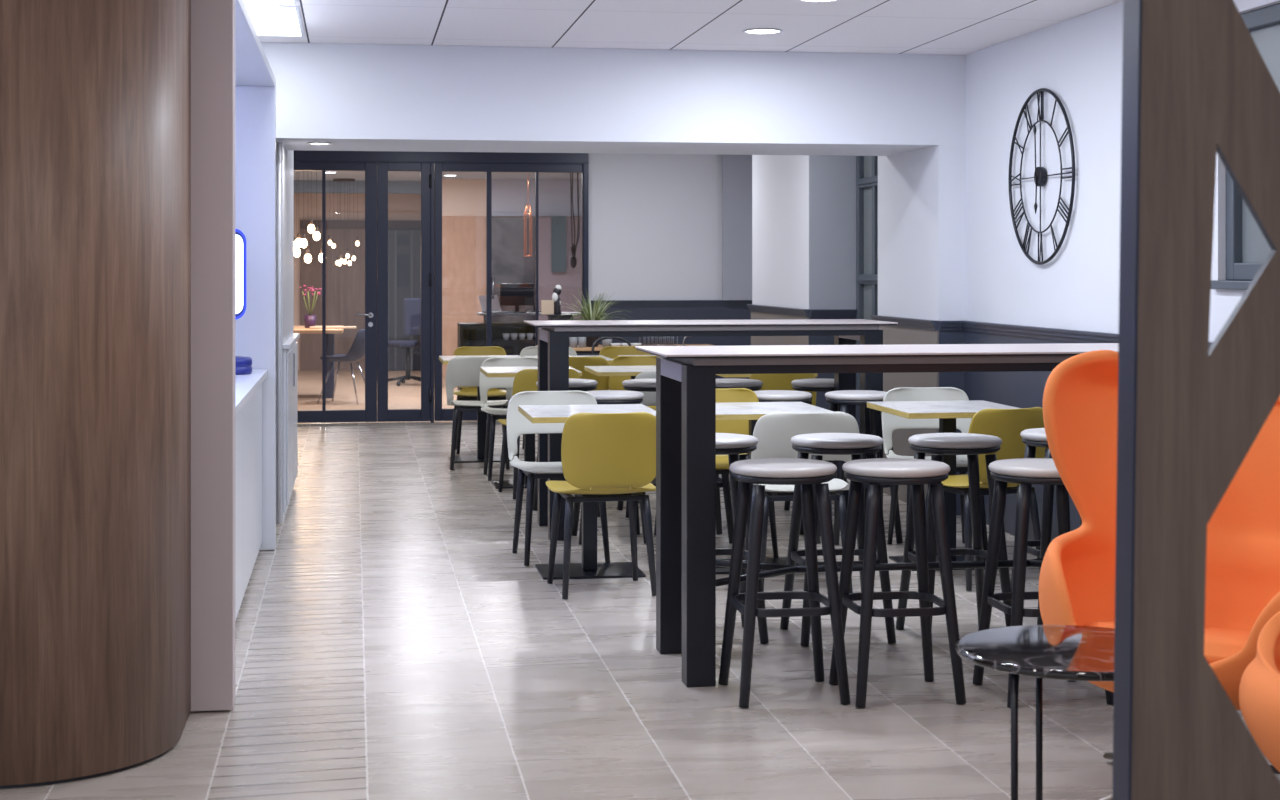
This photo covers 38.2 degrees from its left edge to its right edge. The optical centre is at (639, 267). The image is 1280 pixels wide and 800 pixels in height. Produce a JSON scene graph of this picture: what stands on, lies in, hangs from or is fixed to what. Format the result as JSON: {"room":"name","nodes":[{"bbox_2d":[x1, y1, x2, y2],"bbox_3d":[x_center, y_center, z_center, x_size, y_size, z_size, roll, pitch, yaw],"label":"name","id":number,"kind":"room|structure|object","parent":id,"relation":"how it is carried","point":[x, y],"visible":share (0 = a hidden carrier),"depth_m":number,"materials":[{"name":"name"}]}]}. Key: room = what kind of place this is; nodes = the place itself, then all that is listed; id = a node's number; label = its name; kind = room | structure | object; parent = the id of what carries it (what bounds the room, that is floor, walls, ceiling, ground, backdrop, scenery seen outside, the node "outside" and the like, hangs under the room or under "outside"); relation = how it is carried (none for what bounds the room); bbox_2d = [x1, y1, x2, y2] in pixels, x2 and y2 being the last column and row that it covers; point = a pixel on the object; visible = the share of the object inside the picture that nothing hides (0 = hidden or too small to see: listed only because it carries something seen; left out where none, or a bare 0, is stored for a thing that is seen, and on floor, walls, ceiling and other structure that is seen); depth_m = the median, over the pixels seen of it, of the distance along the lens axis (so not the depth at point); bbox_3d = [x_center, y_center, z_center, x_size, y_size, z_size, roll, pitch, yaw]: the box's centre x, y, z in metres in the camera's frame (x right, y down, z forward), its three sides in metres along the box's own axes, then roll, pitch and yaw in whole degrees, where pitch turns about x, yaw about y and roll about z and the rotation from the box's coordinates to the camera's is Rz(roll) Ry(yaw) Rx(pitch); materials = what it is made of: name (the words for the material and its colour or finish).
{"room":"eatery","nodes":[
{"label":"eatery","id":0,"kind":"room"},
{"bbox_2d":[0,0,190,785],"bbox_3d":[-2.788,0.092,5.236,2.890,2.612,0.800,0,0,-9],"label":"wall","id":1,"kind":"structure","parent":0,"point":[95,95],"depth_m":5.10,"materials":[{"name":"brown wood"}]},
{"bbox_2d":[0,749,169,788],"bbox_3d":[-2.794,1.404,5.236,2.877,0.012,0.777,0,0,-9],"label":"baseboard","id":2,"kind":"structure","parent":1,"relation":"attached to","point":[151,759],"depth_m":5.09,"materials":[{"name":"black wood"}]},
{"bbox_2d":[190,0,234,711],"bbox_3d":[-1.731,0.095,5.865,0.871,2.618,0.119,0,0,-9],"label":"wall","id":3,"kind":"structure","parent":0,"point":[212,21],"depth_m":5.86,"materials":[{"name":"beige paint"}]},
{"bbox_2d":[276,141,293,522],"bbox_3d":[-2.546,0.099,11.101,0.860,2.623,1.880,0,0,-9],"label":"wall","id":4,"kind":"structure","parent":0,"point":[287,156],"depth_m":10.67,"materials":[{"name":"white paint"}]},
{"bbox_2d":[277,143,280,523],"bbox_3d":[-1.992,0.360,10.200,0.022,2.100,0.021,0,0,-9],"label":"guard","id":5,"kind":"object","parent":4,"relation":"attached to","point":[278,144],"visible":1,"depth_m":10.19,"materials":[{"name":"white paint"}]},
{"bbox_2d":[283,333,299,512],"bbox_3d":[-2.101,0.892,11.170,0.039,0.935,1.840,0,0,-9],"label":"base cabinet","id":6,"kind":"object","parent":4,"relation":"attached to","point":[290,347],"visible":1,"depth_m":10.68,"materials":[{"name":"white paint"}]},
{"bbox_2d":[294,193,534,369],"bbox_3d":[-2.103,0.130,26.034,10.200,2.560,0.100,0,0,-9],"label":"wall","id":7,"kind":"structure","parent":0,"point":[407,207],"depth_m":25.66,"materials":[{"name":"beige paint"}]},
{"bbox_2d":[300,229,364,369],"bbox_3d":[-4.114,0.375,25.642,1.174,2.070,0.059,0,0,-9],"label":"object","id":8,"kind":"structure","parent":7,"relation":"attached to","point":[310,273],"depth_m":25.59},
{"bbox_2d":[340,229,343,369],"bbox_3d":[-4.121,0.435,25.585,0.055,1.950,0.048,0,0,-9],"label":"trim","id":9,"kind":"structure","parent":7,"relation":"attached to","point":[341,230],"depth_m":25.56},
{"bbox_2d":[294,171,581,180],"bbox_3d":[-1.441,-1.200,21.750,10.200,0.100,9.170,0,0,-9],"label":"ceiling","id":10,"kind":"structure","parent":0,"point":[298,175],"depth_m":23.00,"materials":[{"name":"paint"}]},
{"bbox_2d":[294,171,321,262],"bbox_3d":[-3.573,-0.588,19.653,0.380,1.125,0.426,0,0,14],"label":"cluster","id":11,"kind":"object","parent":10,"relation":"hanging from","point":[298,243],"visible":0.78,"depth_m":19.66,"materials":[{"name":"white glass"}]},
{"bbox_2d":[328,178,358,265],"bbox_3d":[-3.812,-0.588,23.925,0.371,1.125,0.334,0,0,-33],"label":"cluster","id":12,"kind":"object","parent":10,"relation":"hanging from","point":[339,261],"visible":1,"depth_m":23.90,"materials":[{"name":"white glass"}]},
{"bbox_2d":[294,180,420,193],"bbox_3d":[-4.500,-1.069,24.348,4.546,0.159,0.300,0,0,-9],"label":"trim","id":13,"kind":"structure","parent":10,"relation":"attached to","point":[300,186],"depth_m":24.30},
{"bbox_2d":[570,173,579,267],"bbox_3d":[-0.635,-0.575,18.118,0.104,1.151,0.059,0,0,-17],"label":"rope hanging","id":14,"kind":"object","parent":10,"relation":"hanging from","point":[573,261],"visible":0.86,"depth_m":18.11,"materials":[{"name":"brown"}]},
{"bbox_2d":[442,216,485,376],"bbox_3d":[-2.285,0.370,24.033,0.581,2.080,0.200,0,0,-9],"label":"stone wall","id":15,"kind":"structure","parent":0,"point":[463,237],"depth_m":23.93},
{"bbox_2d":[442,179,485,215],"bbox_3d":[-2.284,-0.910,24.023,0.581,0.479,0.200,0,0,-9],"label":"wall","id":16,"kind":"structure","parent":0,"point":[460,197],"depth_m":23.92,"materials":[{"name":"beige paint"}]},
{"bbox_2d":[492,217,534,321],"bbox_3d":[-1.670,0.380,23.926,0.632,2.060,0.200,0,0,-9],"label":"stone wall","id":17,"kind":"structure","parent":0,"point":[509,262],"depth_m":23.83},
{"bbox_2d":[492,179,581,216],"bbox_3d":[-1.262,-0.910,24.090,1.468,0.479,0.200,0,0,-9],"label":"wall","id":18,"kind":"structure","parent":0,"point":[510,197],"depth_m":23.97,"materials":[{"name":"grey paint"}]},
{"bbox_2d":[538,217,581,320],"bbox_3d":[-0.927,0.380,23.788,0.820,2.060,0.100,0,0,-9],"label":"wall","id":19,"kind":"structure","parent":0,"point":[570,281],"depth_m":23.73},
{"bbox_2d":[551,216,565,271],"bbox_3d":[-1.041,-0.306,23.664,0.180,0.715,0.090,0,0,-9],"label":"trim","id":20,"kind":"structure","parent":19,"relation":"attached to","point":[558,223],"depth_m":23.62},
{"bbox_2d":[261,42,965,155],"bbox_3d":[-0.544,-0.958,10.718,4.700,0.515,1.050,0,0,-9],"label":"wall header","id":21,"kind":"structure","parent":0,"point":[350,97],"depth_m":10.28,"materials":[{"name":"paint"}]},
{"bbox_2d":[0,370,1279,799],"bbox_3d":[-0.469,1.460,11.210,11.500,0.100,30.300,0,0,-9],"label":"floor","id":22,"kind":"structure","parent":0,"point":[393,642],"depth_m":6.23,"materials":[{"name":"tile"}]},
{"bbox_2d":[235,0,275,620],"bbox_3d":[-2.001,0.230,7.588,0.859,2.360,3.350,0,0,-9],"label":"niche","id":23,"kind":"object","parent":22,"relation":"on","point":[255,81],"visible":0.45,"depth_m":9.21,"materials":[{"name":"white paint"}]},
{"bbox_2d":[235,229,251,374],"bbox_3d":[-1.971,0.158,8.822,0.240,0.693,0.240,0,0,-9],"label":"display stand","id":24,"kind":"object","parent":23,"relation":"on","point":[243,364],"visible":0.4,"depth_m":8.85,"materials":[{"name":"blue plastic"}]},
{"bbox_2d":[235,369,267,416],"bbox_3d":[-2.006,0.523,7.542,0.810,0.037,3.260,0,0,-9],"label":"countertop","id":25,"kind":"structure","parent":23,"relation":"on","point":[246,385],"depth_m":8.02,"materials":[{"name":"white paint"}]},
{"bbox_2d":[294,325,343,397],"bbox_3d":[-4.037,1.032,20.221,1.569,0.755,1.500,0,0,-9],"label":"dining table","id":26,"kind":"object","parent":22,"relation":"on","point":[330,333],"visible":0.18,"depth_m":20.02,"materials":[{"name":"brown wood"}]},
{"bbox_2d":[299,285,321,327],"bbox_3d":[-3.575,0.420,20.172,0.241,0.468,0.235,0,0,-23],"label":"potted orchid","id":27,"kind":"object","parent":26,"relation":"on","point":[309,320],"visible":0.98,"depth_m":20.14,"materials":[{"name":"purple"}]},
{"bbox_2d":[317,329,364,404],"bbox_3d":[-3.060,1.022,19.350,0.512,0.777,0.471,0,0,11],"label":"upholstered chair","id":28,"kind":"object","parent":22,"relation":"on","point":[357,350],"visible":0.73,"depth_m":19.18,"materials":[{"name":"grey fabric"}]},
{"bbox_2d":[388,229,420,370],"bbox_3d":[-3.254,0.440,25.563,0.491,1.940,0.380,0,0,-9],"label":"tall cabinet","id":29,"kind":"object","parent":22,"relation":"on","point":[404,245],"visible":0.59,"depth_m":25.39,"materials":[{"name":"grey"}]},
{"bbox_2d":[300,220,420,228],"bbox_3d":[-3.841,-0.600,25.633,1.712,0.120,0.038,0,0,-9],"label":"trim","id":30,"kind":"structure","parent":29,"relation":"attached to","point":[352,224],"depth_m":25.59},
{"bbox_2d":[388,298,420,385],"bbox_3d":[-2.780,0.884,22.351,0.562,1.048,0.589,0,0,-37],"label":"office chair","id":31,"kind":"object","parent":22,"relation":"on","point":[412,306],"visible":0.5,"depth_m":22.09,"materials":[{"name":"blue fabric"}]},
{"bbox_2d":[294,150,588,422],"bbox_3d":[-2.149,0.099,16.850,3.382,2.623,0.160,0,0,-9],"label":"wall","id":32,"kind":"structure","parent":22,"relation":"on","point":[376,165],"depth_m":16.87,"materials":[{"name":"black metal"}]},
{"bbox_2d":[434,163,582,420],"bbox_3d":[-1.204,0.219,17.021,1.367,2.358,0.070,0,0,-9],"label":"glass panel","id":33,"kind":"object","parent":32,"relation":"attached to","point":[440,414],"depth_m":16.94,"materials":[{"name":"clear glass"}]},
{"bbox_2d":[446,356,512,469],"bbox_3d":[-1.131,1.010,13.060,0.470,0.796,0.518,0,0,-5],"label":"dining chair","id":34,"kind":"object","parent":22,"relation":"on","point":[461,370],"visible":0.71,"depth_m":12.85,"materials":[{"name":"white plastic"}]},
{"bbox_2d":[439,355,520,462],"bbox_3d":[-1.162,1.035,13.602,0.600,0.750,0.700,0,0,-9],"label":"cafe table","id":35,"kind":"object","parent":22,"relation":"on","point":[481,415],"visible":0.47,"depth_m":13.57,"materials":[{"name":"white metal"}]},
{"bbox_2d":[453,346,507,454],"bbox_3d":[-1.215,1.010,14.204,0.468,0.796,0.521,0,0,-9],"label":"dining chair","id":36,"kind":"object","parent":22,"relation":"on","point":[465,393],"visible":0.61,"depth_m":14.35,"materials":[{"name":"yellow plastic"}]},
{"bbox_2d":[479,357,537,480],"bbox_3d":[-0.834,1.010,12.460,0.470,0.796,0.518,0,0,-9],"label":"dining chair","id":37,"kind":"object","parent":22,"relation":"on","point":[486,383],"visible":0.48,"depth_m":12.61,"materials":[{"name":"white plastic"}]},
{"bbox_2d":[457,312,581,400],"bbox_3d":[-1.197,0.927,18.383,1.208,0.965,0.500,0,0,-9],"label":"reception desk","id":38,"kind":"object","parent":22,"relation":"on","point":[469,334],"visible":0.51,"depth_m":18.18,"materials":[{"name":"black wood"}]},
{"bbox_2d":[500,283,533,312],"bbox_3d":[-1.227,0.299,18.449,0.340,0.290,0.120,0,0,-9],"label":"monitor","id":39,"kind":"object","parent":38,"relation":"on","point":[511,294],"visible":0.95,"depth_m":18.44,"materials":[{"name":"black plastic"}]},
{"bbox_2d":[477,312,581,322],"bbox_3d":[-1.104,0.495,18.423,1.013,0.100,0.450,0,0,-9],"label":"shelf","id":40,"kind":"object","parent":38,"relation":"attached to","point":[478,313],"depth_m":18.25,"materials":[{"name":"grey plastic"}]},
{"bbox_2d":[480,366,581,488],"bbox_3d":[-0.717,1.035,12.032,0.600,0.750,0.700,0,0,-9],"label":"cafe table","id":41,"kind":"object","parent":22,"relation":"on","point":[529,439],"visible":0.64,"depth_m":12.00,"materials":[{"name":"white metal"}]},
{"bbox_2d":[498,368,579,499],"bbox_3d":[-0.626,1.010,11.467,0.468,0.796,0.521,0,0,-17],"label":"dining chair","id":42,"kind":"object","parent":22,"relation":"on","point":[526,379],"visible":0.14,"depth_m":11.24,"materials":[{"name":"yellow plastic"}]},
{"bbox_2d":[506,390,609,565],"bbox_3d":[-0.391,1.010,8.997,0.470,0.796,0.518,0,0,-12],"label":"dining chair","id":43,"kind":"object","parent":22,"relation":"on","point":[517,424],"visible":0.49,"depth_m":9.12,"materials":[{"name":"white plastic"}]},
{"bbox_2d":[533,378,599,516],"bbox_3d":[-0.419,1.024,10.620,0.369,0.770,0.369,0,0,-9],"label":"bar stool","id":44,"kind":"object","parent":22,"relation":"on","point":[574,384],"visible":0.24,"depth_m":10.53,"materials":[{"name":"black wood"}]},
{"bbox_2d":[518,404,655,579],"bbox_3d":[-0.235,1.035,8.585,0.600,0.750,0.700,0,0,-9],"label":"cafe table","id":45,"kind":"object","parent":22,"relation":"on","point":[589,568],"visible":0.71,"depth_m":8.55,"materials":[{"name":"white laminate"}]},
{"bbox_2d":[569,356,608,390],"bbox_3d":[-0.458,1.010,13.041,0.468,0.796,0.521,0,0,-9],"label":"dining chair","id":46,"kind":"object","parent":22,"relation":"on","point":[578,363],"visible":0.1,"depth_m":12.82,"materials":[{"name":"yellow plastic"}]},
{"bbox_2d":[546,412,655,598],"bbox_3d":[-0.165,1.010,8.077,0.468,0.796,0.521,0,0,-12],"label":"dining chair","id":47,"kind":"object","parent":22,"relation":"on","point":[605,457],"visible":0.98,"depth_m":7.87,"materials":[{"name":"yellow plastic"}]},
{"bbox_2d":[572,390,645,544],"bbox_3d":[-0.156,1.024,9.600,0.369,0.770,0.369,0,0,-9],"label":"bar stool","id":48,"kind":"object","parent":22,"relation":"on","point":[601,396],"visible":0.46,"depth_m":9.47,"materials":[{"name":"black wood"}]},
{"bbox_2d":[584,366,655,485],"bbox_3d":[-0.025,1.035,12.139,0.600,0.750,0.700,0,0,-9],"label":"cafe table","id":49,"kind":"object","parent":22,"relation":"on","point":[633,371],"visible":0.33,"depth_m":12.02,"materials":[{"name":"white laminate"}]},
{"bbox_2d":[599,346,650,389],"bbox_3d":[-0.083,1.010,14.277,0.468,0.796,0.521,0,0,-9],"label":"dining chair","id":50,"kind":"object","parent":22,"relation":"on","point":[612,352],"visible":0.17,"depth_m":14.51,"materials":[{"name":"yellow plastic"}]},
{"bbox_2d":[536,344,716,378],"bbox_3d":[-0.105,1.052,16.452,1.580,0.715,0.650,0,0,-9],"label":"sideboard","id":51,"kind":"object","parent":22,"relation":"on","point":[587,350],"visible":0.05,"depth_m":16.13,"materials":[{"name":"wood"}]},
{"bbox_2d":[557,291,628,346],"bbox_3d":[-0.415,0.435,16.311,0.712,0.519,0.685,0,0,-9],"label":"potted grass plant","id":52,"kind":"object","parent":51,"relation":"on","point":[596,313],"visible":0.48,"depth_m":16.27,"materials":[{"name":"green plant"}]},
{"bbox_2d":[610,356,659,410],"bbox_3d":[0.033,1.010,12.677,0.468,0.796,0.521,0,0,-9],"label":"dining chair","id":53,"kind":"object","parent":22,"relation":"on","point":[615,381],"visible":0.16,"depth_m":12.89,"materials":[{"name":"yellow plastic"}]},
{"bbox_2d":[617,378,655,517],"bbox_3d":[0.075,1.024,10.620,0.369,0.770,0.369,0,0,-9],"label":"bar stool","id":54,"kind":"object","parent":22,"relation":"on","point":[645,385],"visible":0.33,"depth_m":10.48,"materials":[{"name":"black wood"}]},
{"bbox_2d":[635,371,655,503],"bbox_3d":[0.152,1.010,11.255,0.470,0.796,0.518,0,0,-9],"label":"dining chair","id":55,"kind":"object","parent":22,"relation":"on","point":[649,399],"visible":0.04,"depth_m":11.01,"materials":[{"name":"white plastic"}]},
{"bbox_2d":[654,474,733,543],"bbox_3d":[0.280,1.024,9.600,0.369,0.770,0.369,0,0,-9],"label":"dining chair","id":56,"kind":"object","parent":22,"relation":"on","point":[724,482],"visible":0.17,"depth_m":9.47,"materials":[{"name":"black wood"}]},
{"bbox_2d":[524,319,897,540],"bbox_3d":[0.364,0.850,10.013,1.930,1.120,0.680,0,0,-9],"label":"table","id":57,"kind":"object","parent":22,"relation":"on","point":[553,337],"visible":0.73,"depth_m":9.75,"materials":[{"name":"black metal"}]},
{"bbox_2d":[716,433,768,643],"bbox_3d":[0.276,1.024,7.080,0.369,0.770,0.369,0,0,-9],"label":"bar stool","id":58,"kind":"object","parent":22,"relation":"on","point":[732,445],"visible":0.34,"depth_m":6.97,"materials":[{"name":"black wood"}]},
{"bbox_2d":[716,378,768,515],"bbox_3d":[0.528,1.024,10.620,0.369,0.770,0.369,0,0,-9],"label":"bar stool","id":59,"kind":"object","parent":22,"relation":"on","point":[754,385],"visible":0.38,"depth_m":10.48,"materials":[{"name":"black wood"}]},
{"bbox_2d":[716,388,777,556],"bbox_3d":[0.433,1.010,9.176,0.468,0.796,0.521,0,0,-9],"label":"dining chair","id":60,"kind":"object","parent":22,"relation":"on","point":[723,395],"visible":0.18,"depth_m":9.39,"materials":[{"name":"yellow plastic"}]},
{"bbox_2d":[716,402,833,573],"bbox_3d":[0.551,1.035,8.737,0.600,0.750,0.700,0,0,-9],"label":"cafe table","id":61,"kind":"object","parent":22,"relation":"on","point":[751,411],"visible":0.3,"depth_m":8.69,"materials":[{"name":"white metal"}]},
{"bbox_2d":[750,373,815,405],"bbox_3d":[0.830,1.010,11.388,0.468,0.796,0.521,0,0,-9],"label":"dining chair","id":62,"kind":"object","parent":22,"relation":"on","point":[770,381],"visible":0.06,"depth_m":11.14,"materials":[{"name":"yellow plastic"}]},
{"bbox_2d":[747,390,820,542],"bbox_3d":[0.716,1.024,9.600,0.369,0.770,0.369,0,0,-9],"label":"bar stool","id":63,"kind":"object","parent":22,"relation":"on","point":[763,395],"visible":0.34,"depth_m":9.46,"materials":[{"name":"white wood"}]},
{"bbox_2d":[718,458,850,707],"bbox_3d":[0.473,1.024,6.120,0.369,0.770,0.369,0,0,-9],"label":"bar stool","id":64,"kind":"object","parent":22,"relation":"on","point":[805,473],"visible":1,"depth_m":6.01,"materials":[{"name":"black wood"}]},
{"bbox_2d":[745,412,858,592],"bbox_3d":[0.689,1.010,8.100,0.470,0.796,0.518,0,0,-6],"label":"dining chair","id":65,"kind":"object","parent":22,"relation":"on","point":[774,431],"visible":0.48,"depth_m":7.87,"materials":[{"name":"white plastic"}]},
{"bbox_2d":[784,378,833,510],"bbox_3d":[1.045,1.024,10.620,0.369,0.770,0.369,0,0,-9],"label":"bar stool","id":66,"kind":"object","parent":22,"relation":"on","point":[818,384],"visible":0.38,"depth_m":10.49,"materials":[{"name":"black wood"}]},
{"bbox_2d":[780,433,895,645],"bbox_3d":[0.754,1.024,7.080,0.369,0.770,0.369,0,0,-9],"label":"bar stool","id":67,"kind":"object","parent":22,"relation":"on","point":[855,445],"visible":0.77,"depth_m":6.97,"materials":[{"name":"black wood"}]},
{"bbox_2d":[818,390,902,544],"bbox_3d":[1.136,1.024,9.600,0.369,0.770,0.369,0,0,-9],"label":"bar stool","id":68,"kind":"object","parent":22,"relation":"on","point":[846,397],"visible":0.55,"depth_m":9.46,"materials":[{"name":"black wood"}]},
{"bbox_2d":[635,343,1118,686],"bbox_3d":[0.988,0.850,6.669,1.930,1.120,0.680,0,0,-9],"label":"table","id":69,"kind":"object","parent":22,"relation":"on","point":[686,562],"visible":0.46,"depth_m":6.35,"materials":[{"name":"laminate"}]},
{"bbox_2d":[829,458,965,707],"bbox_3d":[0.847,1.024,6.120,0.369,0.770,0.369,0,0,-9],"label":"bar stool","id":70,"kind":"object","parent":22,"relation":"on","point":[916,473],"visible":1,"depth_m":6.00,"materials":[{"name":"black wood"}]},
{"bbox_2d":[882,387,987,550],"bbox_3d":[1.483,1.010,9.266,0.470,0.796,0.518,0,0,-5],"label":"dining chair","id":71,"kind":"object","parent":22,"relation":"on","point":[890,422],"visible":0.48,"depth_m":9.46,"materials":[{"name":"white plastic"}]},
{"bbox_2d":[867,400,1020,570],"bbox_3d":[1.468,1.035,8.828,0.600,0.750,0.700,0,0,-9],"label":"cafe table","id":72,"kind":"object","parent":22,"relation":"on","point":[947,412],"visible":0.55,"depth_m":8.80,"materials":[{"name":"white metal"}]},
{"bbox_2d":[896,433,1011,629],"bbox_3d":[1.206,1.024,7.080,0.369,0.770,0.369,0,0,-9],"label":"bar stool","id":73,"kind":"object","parent":22,"relation":"on","point":[971,445],"visible":0.7,"depth_m":7.03,"materials":[{"name":"black wood"}]},
{"bbox_2d":[925,407,1048,589],"bbox_3d":[1.544,1.010,8.312,0.468,0.796,0.521,0,0,-23],"label":"dining chair","id":74,"kind":"object","parent":22,"relation":"on","point":[1006,424],"visible":0.34,"depth_m":8.10,"materials":[{"name":"yellow plastic"}]},
{"bbox_2d":[956,625,1114,799],"bbox_3d":[1.026,1.151,4.360,0.556,0.517,0.556,0,0,-9],"label":"side table","id":75,"kind":"object","parent":22,"relation":"on","point":[1060,652],"visible":0.69,"depth_m":4.33,"materials":[{"name":"glass"}]},
{"bbox_2d":[973,458,1113,706],"bbox_3d":[1.333,1.024,6.120,0.369,0.770,0.369,0,0,-9],"label":"bar stool","id":76,"kind":"object","parent":22,"relation":"on","point":[1037,471],"visible":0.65,"depth_m":6.06,"materials":[{"name":"black wood"}]},
{"bbox_2d":[1010,428,1081,624],"bbox_3d":[1.686,1.024,7.320,0.369,0.770,0.369,0,0,-9],"label":"bar stool","id":77,"kind":"object","parent":22,"relation":"on","point":[1033,438],"visible":0.23,"depth_m":7.19,"materials":[{"name":"black wood"}]},
{"bbox_2d":[1039,350,1279,799],"bbox_3d":[1.573,0.820,5.040,1.002,1.162,0.916,0,0,38],"label":"armchair","id":78,"kind":"object","parent":22,"relation":"on","point":[1077,576],"visible":0.42,"depth_m":5.31,"materials":[{"name":"orange fabric"}]},
{"bbox_2d":[1084,620,1249,662],"bbox_3d":[1.541,1.025,5.001,0.660,0.080,0.620,0,-8,38],"label":"seat cushion","id":79,"kind":"object","parent":78,"relation":"on","point":[1223,639],"depth_m":4.89,"materials":[{"name":"orange fabric"}]},
{"bbox_2d":[1112,0,1279,799],"bbox_3d":[1.162,0.099,2.836,0.916,2.623,0.059,0,0,-9],"label":"lattice screen","id":80,"kind":"object","parent":22,"relation":"on","point":[1197,86],"visible":1,"depth_m":2.76,"materials":[{"name":"brown wood"}]},
{"bbox_2d":[1239,611,1279,771],"bbox_3d":[1.763,1.091,4.010,0.898,0.620,0.839,0,0,-1],"label":"lounge chair","id":81,"kind":"object","parent":22,"relation":"on","point":[1259,688],"visible":1,"depth_m":3.99,"materials":[{"name":"orange fabric"}]},
{"bbox_2d":[588,153,721,299],"bbox_3d":[0.304,0.098,17.310,1.608,2.624,0.120,0,0,-9],"label":"wall","id":82,"kind":"structure","parent":0,"point":[655,220],"depth_m":17.22,"materials":[{"name":"white paint"}]},
{"bbox_2d":[591,306,750,378],"bbox_3d":[0.324,0.882,17.246,1.588,1.055,0.012,0,0,-9],"label":"trim","id":83,"kind":"structure","parent":82,"relation":"attached to","point":[635,312],"depth_m":17.25,"materials":[{"name":"paint"}]},
{"bbox_2d":[591,300,751,305],"bbox_3d":[0.326,0.328,17.234,1.588,0.055,0.056,0,0,-9],"label":"trim","id":84,"kind":"structure","parent":82,"relation":"attached to","point":[624,302],"depth_m":17.22,"materials":[{"name":"paint"}]},
{"bbox_2d":[244,0,1122,54],"bbox_3d":[-1.181,-1.276,7.963,9.100,0.120,18.100,0,0,-9],"label":"ceiling","id":85,"kind":"structure","parent":0,"point":[935,27],"depth_m":9.24,"materials":[{"name":"paint"}]},
{"bbox_2d":[245,4,304,36],"bbox_3d":[-1.980,-1.212,9.074,0.630,0.008,1.120,0,0,-9],"label":"led panel","id":86,"kind":"object","parent":85,"relation":"attached to","point":[267,20],"visible":0.41,"depth_m":9.04,"materials":[{"name":"white paint"}]},
{"bbox_2d":[752,155,808,308],"bbox_3d":[1.321,0.098,14.396,0.490,2.624,1.950,0,0,-9],"label":"wall","id":87,"kind":"structure","parent":0,"point":[780,183],"depth_m":14.30,"materials":[{"name":"white paint"}]},
{"bbox_2d":[751,311,808,344],"bbox_3d":[1.073,0.882,14.353,0.012,1.055,1.960,0,0,-9],"label":"trim","id":88,"kind":"structure","parent":87,"relation":"attached to","point":[755,340],"depth_m":14.42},
{"bbox_2d":[747,304,856,316],"bbox_3d":[1.302,0.328,14.365,0.536,0.055,2.006,0,0,-9],"label":"trim","id":89,"kind":"structure","parent":87,"relation":"attached to","point":[757,308],"depth_m":13.41,"materials":[{"name":"paint"}]},
{"bbox_2d":[809,155,855,308],"bbox_3d":[1.468,-0.457,13.428,0.495,1.513,0.012,0,0,-9],"label":"wall","id":90,"kind":"structure","parent":87,"relation":"attached to","point":[832,179],"depth_m":13.41,"materials":[{"name":"grey paint"}]},
{"bbox_2d":[809,317,859,433],"bbox_3d":[1.467,0.882,13.415,0.500,1.055,0.014,0,0,-9],"label":"trim","id":91,"kind":"structure","parent":87,"relation":"attached to","point":[821,402],"depth_m":13.39,"materials":[{"name":"paint"}]},
{"bbox_2d":[878,145,965,320],"bbox_3d":[1.833,0.098,11.182,0.460,2.624,1.239,0,0,-9],"label":"wall","id":92,"kind":"structure","parent":0,"point":[922,192],"depth_m":10.83,"materials":[{"name":"white paint"}]},
{"bbox_2d":[856,156,877,389],"bbox_3d":[1.720,-0.128,12.626,0.082,2.076,1.630,0,0,-9],"label":"window","id":93,"kind":"structure","parent":92,"relation":"in","point":[866,166],"depth_m":13.27,"materials":[{"name":"metal"}]},
{"bbox_2d":[879,325,938,502],"bbox_3d":[1.599,0.882,11.150,0.012,1.055,1.250,0,0,-9],"label":"trim","id":94,"kind":"structure","parent":92,"relation":"attached to","point":[892,335],"depth_m":11.12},
{"bbox_2d":[939,330,963,515],"bbox_3d":[1.780,0.882,10.540,0.160,1.055,0.012,0,0,-9],"label":"trim","id":95,"kind":"structure","parent":92,"relation":"attached to","point":[946,379],"depth_m":10.54,"materials":[{"name":"paint"}]},
{"bbox_2d":[966,0,1279,341],"bbox_3d":[3.088,0.098,3.589,0.300,2.625,14.150,0,0,-9],"label":"wall","id":96,"kind":"structure","parent":0,"point":[1078,59],"depth_m":9.22,"materials":[{"name":"white paint"}]},
{"bbox_2d":[964,330,1081,539],"bbox_3d":[2.934,0.882,3.565,0.012,1.055,14.150,0,0,-9],"label":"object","id":97,"kind":"structure","parent":96,"relation":"attached to","point":[1020,389],"depth_m":9.77,"materials":[{"name":"paint"}]},
{"bbox_2d":[1008,88,1074,264],"bbox_3d":[2.014,-0.462,9.348,0.047,0.892,0.892,0,0,-9],"label":"wall clock","id":98,"kind":"object","parent":96,"relation":"attached to","point":[1040,175],"visible":1,"depth_m":9.35,"materials":[{"name":"black metal"}]},
{"bbox_2d":[870,315,1212,348],"bbox_3d":[2.747,0.328,4.169,0.216,0.055,15.400,0,0,-9],"label":"trim","id":99,"kind":"structure","parent":96,"relation":"attached to","point":[996,328],"depth_m":9.77,"materials":[{"name":"paint"}]},
{"bbox_2d":[1211,280,1251,289],"bbox_3d":[2.677,0.068,6.146,0.330,0.035,2.770,0,0,-9],"label":"window sill","id":100,"kind":"structure","parent":96,"relation":"in","point":[1215,284],"depth_m":7.30,"materials":[{"name":"stone"}]},
{"bbox_2d":[1226,3,1279,280],"bbox_3d":[2.608,-0.480,6.136,0.070,1.060,2.730,0,0,-9],"label":"window","id":101,"kind":"structure","parent":96,"relation":"in","point":[1247,248],"depth_m":7.32,"materials":[{"name":"metal"}]},
{"bbox_3d":[1.698,0.098,14.049,0.150,2.624,6.950,0,0,-9],"label":"wall","id":102,"kind":"structure","parent":0,"visible":0},
{"bbox_2d":[722,155,751,299],"bbox_3d":[0.945,-0.457,17.267,0.355,1.513,0.040,0,0,-9],"label":"wall","id":103,"kind":"structure","parent":102,"relation":"attached to","point":[736,169],"depth_m":17.24,"materials":[{"name":"grey paint"}]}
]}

